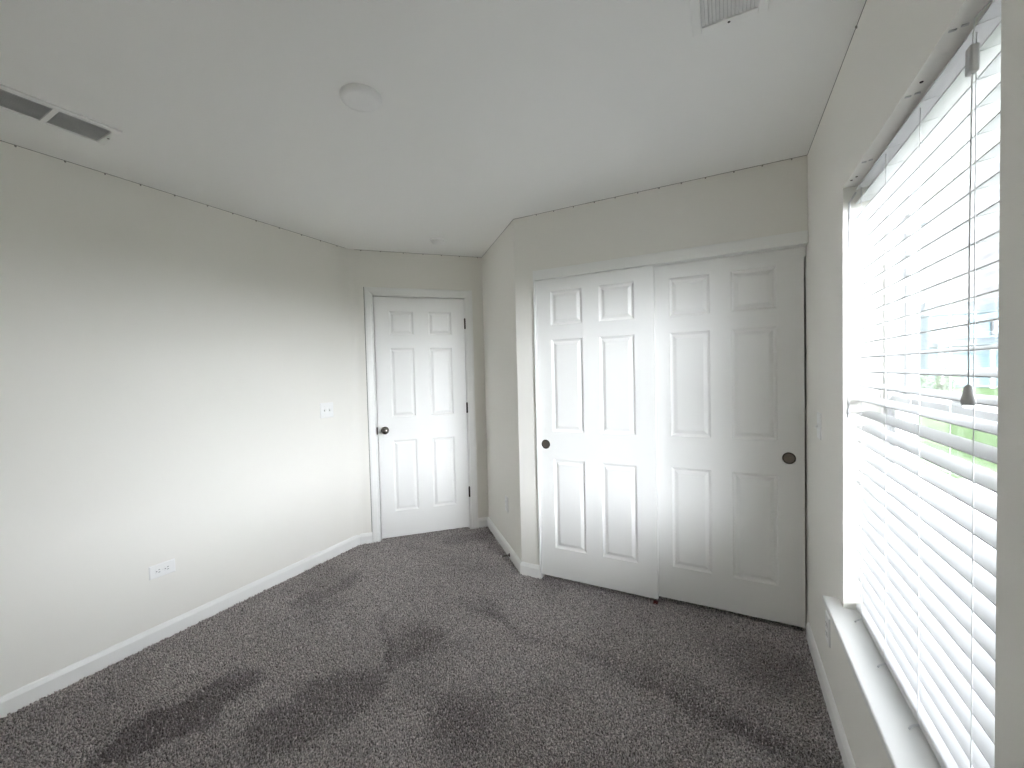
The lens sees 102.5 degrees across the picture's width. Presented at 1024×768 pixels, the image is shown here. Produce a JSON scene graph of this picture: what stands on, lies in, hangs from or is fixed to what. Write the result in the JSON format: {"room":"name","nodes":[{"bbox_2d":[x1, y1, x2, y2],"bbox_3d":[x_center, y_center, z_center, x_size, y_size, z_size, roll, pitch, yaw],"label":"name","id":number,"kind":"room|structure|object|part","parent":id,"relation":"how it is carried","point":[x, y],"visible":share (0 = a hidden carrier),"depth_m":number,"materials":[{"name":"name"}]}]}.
{"room":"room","nodes":[
{"label":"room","id":0,"kind":"room"},
{"bbox_2d":[0,141,364,696],"bbox_3d":[-2.078,0.188,2.031,0.175,2.510,3.405,-1,2,28],"label":"wall","id":1,"kind":"structure","parent":0,"point":[168,362],"depth_m":2.19,"materials":[{"name":"paint"}]},
{"bbox_2d":[149,558,175,580],"bbox_3d":[-1.900,1.008,2.234,0.008,0.072,0.117,-1,2,28],"label":"power outlet","id":2,"kind":"object","parent":1,"relation":"attached to","point":[161,569],"visible":1,"depth_m":2.23,"materials":[{"name":"white plastic"}]},
{"bbox_2d":[155,568,161,573],"bbox_3d":[-1.907,1.008,2.216,0.003,0.034,0.028,-1,2,28],"label":"receptacle","id":3,"kind":"object","parent":2,"relation":"attached to","point":[157,570],"depth_m":2.21,"materials":[{"name":"white plastic"}]},
{"bbox_2d":[164,564,169,570],"bbox_3d":[-1.889,1.007,2.250,0.003,0.034,0.028,-1,2,28],"label":"receptacle","id":4,"kind":"object","parent":2,"relation":"attached to","point":[166,566],"depth_m":2.25,"materials":[{"name":"white plastic"}]},
{"bbox_2d":[0,532,372,717],"bbox_3d":[-1.951,1.352,2.047,0.084,0.089,3.225,-1,2,28],"label":"baseboard","id":5,"kind":"structure","parent":1,"relation":"attached to","point":[11,702],"depth_m":2.19,"materials":[{"name":"white wood"}]},
{"bbox_2d":[320,402,333,417],"bbox_3d":[-1.420,0.201,3.159,0.017,0.115,0.117,-1,2,28],"label":"light switch","id":6,"kind":"object","parent":1,"relation":"attached to","point":[326,409],"visible":1,"depth_m":3.15,"materials":[{"name":"white plastic"}]},
{"bbox_2d":[355,250,487,540],"bbox_3d":[-0.721,0.109,3.643,1.164,2.510,0.120,-2,2,-17],"label":"wall","id":7,"kind":"structure","parent":0,"point":[373,268],"depth_m":3.55,"materials":[{"name":"paint"}]},
{"bbox_2d":[363,287,477,542],"bbox_3d":[-0.785,0.254,3.616,0.913,2.146,0.138,-2,2,-17],"label":"trim","id":8,"kind":"structure","parent":7,"relation":"attached to","point":[370,293],"depth_m":3.48,"materials":[{"name":"white wood"}]},
{"bbox_2d":[374,297,469,538],"bbox_3d":[-0.758,0.280,3.558,0.768,2.045,0.101,-2,2,-17],"label":"door","id":9,"kind":"structure","parent":7,"relation":"in","point":[422,404],"depth_m":3.57,"materials":[{"name":"white wood"}]},
{"bbox_3d":[-1.064,0.394,3.445,0.064,0.064,0.066,-2,2,-17],"label":"knob","id":10,"kind":"part","parent":9,"relation":"part of","materials":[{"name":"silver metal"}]},
{"bbox_2d":[0,527,843,767],"bbox_3d":[-0.428,1.428,1.698,3.386,0.110,4.249,-1,2,28],"label":"floor","id":11,"kind":"structure","parent":0,"point":[429,649],"depth_m":1.85,"materials":[{"name":"carpet"}]},
{"bbox_2d":[0,0,866,257],"bbox_3d":[-0.491,-1.130,1.626,3.386,0.129,4.249,-1,2,28],"label":"ceiling","id":12,"kind":"structure","parent":0,"point":[491,114],"depth_m":1.55,"materials":[{"name":"white paint"}]},
{"bbox_2d":[0,84,122,145],"bbox_3d":[-1.790,-1.037,1.587,0.200,0.011,0.370,-1,2,28],"label":"ceiling vent","id":13,"kind":"object","parent":12,"relation":"in","point":[12,101],"visible":1,"depth_m":1.60,"materials":[{"name":"white metal"}]},
{"bbox_2d":[340,83,381,112],"bbox_3d":[-0.563,-1.059,1.532,0.148,0.022,0.148,-1,2,28],"label":"recessed light","id":14,"kind":"object","parent":12,"relation":"in","point":[358,97],"visible":1,"depth_m":1.51,"materials":[{"name":"white plastic"}]},
{"bbox_2d":[345,92,376,111],"bbox_3d":[-0.563,-1.050,1.532,0.114,0.004,0.114,-1,2,28],"label":"diffuser","id":15,"kind":"object","parent":14,"relation":"attached to","point":[357,101],"depth_m":1.52,"materials":[{"name":"white plastic"}]},
{"bbox_2d":[429,237,445,244],"bbox_3d":[-0.572,-1.098,3.171,0.128,0.038,0.128,-1,2,28],"label":"smoke detector","id":16,"kind":"object","parent":12,"relation":"attached to","point":[435,240],"visible":1,"depth_m":3.13,"materials":[{"name":"white plastic"}]},
{"bbox_2d":[689,0,768,36],"bbox_3d":[0.569,-1.080,1.075,0.200,0.011,0.370,-1,2,28],"label":"ceiling vent","id":17,"kind":"object","parent":12,"relation":"in","point":[706,15],"visible":1,"depth_m":1.20,"materials":[{"name":"white metal"}]},
{"bbox_2d":[482,220,521,560],"bbox_3d":[-0.052,0.102,3.304,0.110,2.510,0.966,-2,2,-17],"label":"wall","id":18,"kind":"structure","parent":0,"point":[498,263],"depth_m":3.19,"materials":[{"name":"paint"}]},
{"bbox_2d":[478,517,542,578],"bbox_3d":[-0.056,1.271,3.256,0.117,0.089,1.078,-2,2,-24],"label":"baseboard","id":19,"kind":"structure","parent":18,"relation":"attached to","point":[524,568],"depth_m":3.03,"materials":[{"name":"white wood"}]},
{"bbox_2d":[513,155,807,575],"bbox_3d":[0.792,0.105,2.497,1.679,2.510,0.110,-1,2,28],"label":"wall","id":20,"kind":"structure","parent":0,"point":[770,199],"depth_m":2.43,"materials":[{"name":"paint"}]},
{"bbox_2d":[536,265,658,598],"bbox_3d":[0.522,0.300,2.608,0.750,1.979,0.036,-1,2,28],"label":"door","id":21,"kind":"structure","parent":20,"relation":"in","point":[596,354],"depth_m":2.58,"materials":[{"name":"white wood"}]},
{"bbox_2d":[542,441,548,447],"bbox_3d":[0.226,0.403,2.748,0.051,0.051,0.002,-1,2,28],"label":"cup","id":22,"kind":"object","parent":21,"relation":"on","point":[545,444],"depth_m":2.75,"materials":[{"name":"brown metal"}]},
{"bbox_2d":[533,230,807,568],"bbox_3d":[0.853,0.278,2.462,1.501,2.074,0.118,-1,2,28],"label":"trim","id":23,"kind":"structure","parent":20,"relation":"attached to","point":[794,239],"depth_m":2.38,"materials":[{"name":"white wood"}]},
{"bbox_2d":[654,247,804,627],"bbox_3d":[1.179,0.292,2.314,0.768,1.979,0.036,-1,2,28],"label":"door","id":24,"kind":"structure","parent":20,"relation":"in","point":[729,331],"depth_m":2.27,"materials":[{"name":"white wood"}]},
{"bbox_3d":[1.455,0.389,2.157,0.061,0.061,0.007,-1,2,28],"label":"finger pull","id":25,"kind":"part","parent":24,"relation":"part of","materials":[{"name":"brown metal"}]},
{"bbox_2d":[784,454,794,462],"bbox_3d":[1.454,0.390,2.156,0.051,0.051,0.002,-1,2,28],"label":"cup","id":26,"kind":"object","parent":24,"relation":"on","point":[788,458],"depth_m":2.16,"materials":[{"name":"brown metal"}]},
{"bbox_2d":[804,0,1023,767],"bbox_3d":[0.988,0.145,0.895,0.190,2.510,4.229,-1,2,28],"label":"wall","id":27,"kind":"structure","parent":0,"point":[895,46],"depth_m":1.30,"materials":[{"name":"paint"}]},
{"bbox_2d":[815,412,821,439],"bbox_3d":[1.356,0.185,1.823,0.017,0.117,0.072,-1,2,28],"label":"light switch","id":28,"kind":"object","parent":27,"relation":"attached to","point":[818,426],"visible":1,"depth_m":1.80,"materials":[{"name":"white plastic"}]},
{"bbox_2d":[825,610,830,647],"bbox_3d":[1.304,1.011,1.698,0.008,0.117,0.072,-1,2,28],"label":"power outlet","id":29,"kind":"object","parent":27,"relation":"attached to","point":[827,618],"visible":1,"depth_m":1.68,"materials":[{"name":"white plastic"}]},
{"bbox_2d":[806,622,855,767],"bbox_3d":[0.761,1.325,0.658,0.013,0.089,3.273,-1,2,28],"label":"baseboard","id":30,"kind":"structure","parent":27,"relation":"attached to","point":[840,736],"depth_m":1.62,"materials":[{"name":"white wood"}]},
{"bbox_2d":[822,110,999,767],"bbox_3d":[1.018,0.087,1.007,0.240,1.505,1.077,-1,2,28],"label":"window","id":31,"kind":"structure","parent":27,"relation":"in","point":[890,713],"depth_m":1.24,"materials":[{"name":"plastic"}]},
{"bbox_3d":[1.007,0.829,1.043,0.175,0.021,1.077,-1,2,28],"label":"sill","id":32,"kind":"part","parent":31,"relation":"part of","materials":[{"name":"white paint"}]},
{"bbox_2d":[847,0,1000,767],"bbox_3d":[0.996,0.076,1.017,0.124,1.484,0.919,-1,2,28],"label":"window blind","id":33,"kind":"object","parent":31,"relation":"attached to","point":[928,568],"visible":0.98,"depth_m":0.92,"materials":[{"name":"white plastic"}]},
{"bbox_3d":[1.185,0.059,1.355,0.054,1.455,0.003,-1,2,28],"label":"ladder cord","id":34,"kind":"part","parent":33,"relation":"part of","materials":[{"name":"white fabric"}]},
{"bbox_3d":[1.077,0.067,1.146,0.054,1.455,0.003,-1,2,28],"label":"ladder cord","id":35,"kind":"part","parent":33,"relation":"part of","materials":[{"name":"white fabric"}]},
{"bbox_3d":[1.024,0.800,1.032,0.050,0.021,0.919,-1,2,28],"label":"rail","id":36,"kind":"part","parent":33,"relation":"part of","materials":[{"name":"white plastic"}]},
{"bbox_3d":[0.972,0.076,0.945,0.054,1.455,0.003,-1,2,28],"label":"ladder cord","id":37,"kind":"part","parent":33,"relation":"part of","materials":[{"name":"white fabric"}]},
{"bbox_3d":[0.765,-0.308,0.671,0.039,0.631,0.012,-1,2,2],"label":"lift cord","id":38,"kind":"part","parent":33,"relation":"part of","materials":[{"name":"white fabric"}]},
{"bbox_3d":[0.862,0.084,0.734,0.054,1.455,0.003,-1,2,28],"label":"ladder cord","id":39,"kind":"part","parent":33,"relation":"part of","materials":[{"name":"white fabric"}]},
{"bbox_3d":[1.083,0.422,0.987,0.026,0.739,0.867,-1,2,28],"label":"sash","id":40,"kind":"part","parent":31,"relation":"part of","materials":[{"name":"plastic"}]},
{"bbox_3d":[1.096,-0.272,0.952,0.026,0.722,0.867,-1,2,28],"label":"sash","id":41,"kind":"part","parent":31,"relation":"part of","materials":[{"name":"plastic"}]},
{"label":"outside","id":42,"kind":"structure","parent":0,"visible":0},
{"bbox_2d":[919,478,996,523],"bbox_3d":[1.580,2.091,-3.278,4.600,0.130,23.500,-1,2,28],"label":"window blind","id":43,"kind":"object","parent":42,"point":[983,489],"depth_m":6.19,"materials":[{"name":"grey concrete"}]},
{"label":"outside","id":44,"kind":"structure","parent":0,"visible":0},
{"bbox_2d":[919,387,997,479],"bbox_3d":[41.934,0.703,14.833,59.400,0.300,115.000,-1,2,28],"label":"lawn","id":45,"kind":"structure","parent":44,"point":[982,437],"depth_m":10.62,"materials":[{"name":"green plant"}]},
{"bbox_2d":[920,220,925,226],"bbox_3d":[26.537,-5.935,31.057,4.200,13.200,8.900,-1,2,28],"label":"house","id":46,"kind":"structure","parent":45,"relation":"on","point":[922,222],"depth_m":26.11,"materials":[{"name":"white"}]},
{"bbox_2d":[920,376,936,388],"bbox_3d":[25.211,0.100,25.433,1.602,1.388,1.539,-1,2,28],"label":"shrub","id":47,"kind":"object","parent":45,"relation":"on","point":[927,383],"visible":0.41,"depth_m":24.95,"materials":[{"name":"green plant"}]},
{"bbox_2d":[923,368,965,390],"bbox_3d":[27.867,-0.243,26.645,2.044,1.661,2.042,-1,2,28],"label":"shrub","id":48,"kind":"object","parent":45,"relation":"on","point":[945,384],"visible":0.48,"depth_m":26.25,"materials":[{"name":"green plant"}]},
{"bbox_2d":[920,297,998,387],"bbox_3d":[38.245,-3.397,33.772,9.100,7.400,11.450,-1,2,28],"label":"house","id":49,"kind":"structure","parent":45,"relation":"on","point":[985,308],"depth_m":31.50,"materials":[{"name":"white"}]},
{"bbox_3d":[32.130,-1.236,30.771,0.220,3.150,0.220,-1,2,28],"label":"porch post","id":50,"kind":"part","parent":49,"relation":"part of","materials":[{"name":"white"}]},
{"bbox_3d":[34.263,-4.288,31.564,1.000,1.100,0.010,-1,2,28],"label":"pane","id":51,"kind":"part","parent":49,"relation":"part of","materials":[{"name":"glass"}]},
{"bbox_3d":[34.523,-1.259,29.521,0.220,3.150,0.220,-1,2,28],"label":"porch post","id":52,"kind":"part","parent":49,"relation":"part of","materials":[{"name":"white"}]},
{"bbox_3d":[36.391,-4.308,30.453,1.000,1.100,0.010,-1,2,28],"label":"pane","id":53,"kind":"part","parent":49,"relation":"part of","materials":[{"name":"glass"}]},
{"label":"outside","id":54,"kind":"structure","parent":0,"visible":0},
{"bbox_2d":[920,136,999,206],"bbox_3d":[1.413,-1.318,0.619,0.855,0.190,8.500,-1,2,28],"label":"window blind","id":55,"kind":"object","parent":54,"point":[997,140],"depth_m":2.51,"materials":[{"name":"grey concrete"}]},
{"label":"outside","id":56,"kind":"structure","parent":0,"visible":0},
{"bbox_2d":[923,396,997,407],"bbox_3d":[39.736,0.767,10.621,59.400,0.120,10.500,-1,2,28],"label":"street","id":57,"kind":"structure","parent":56,"point":[923,396],"depth_m":20.11,"materials":[{"name":"grey asphalt"}]}
]}

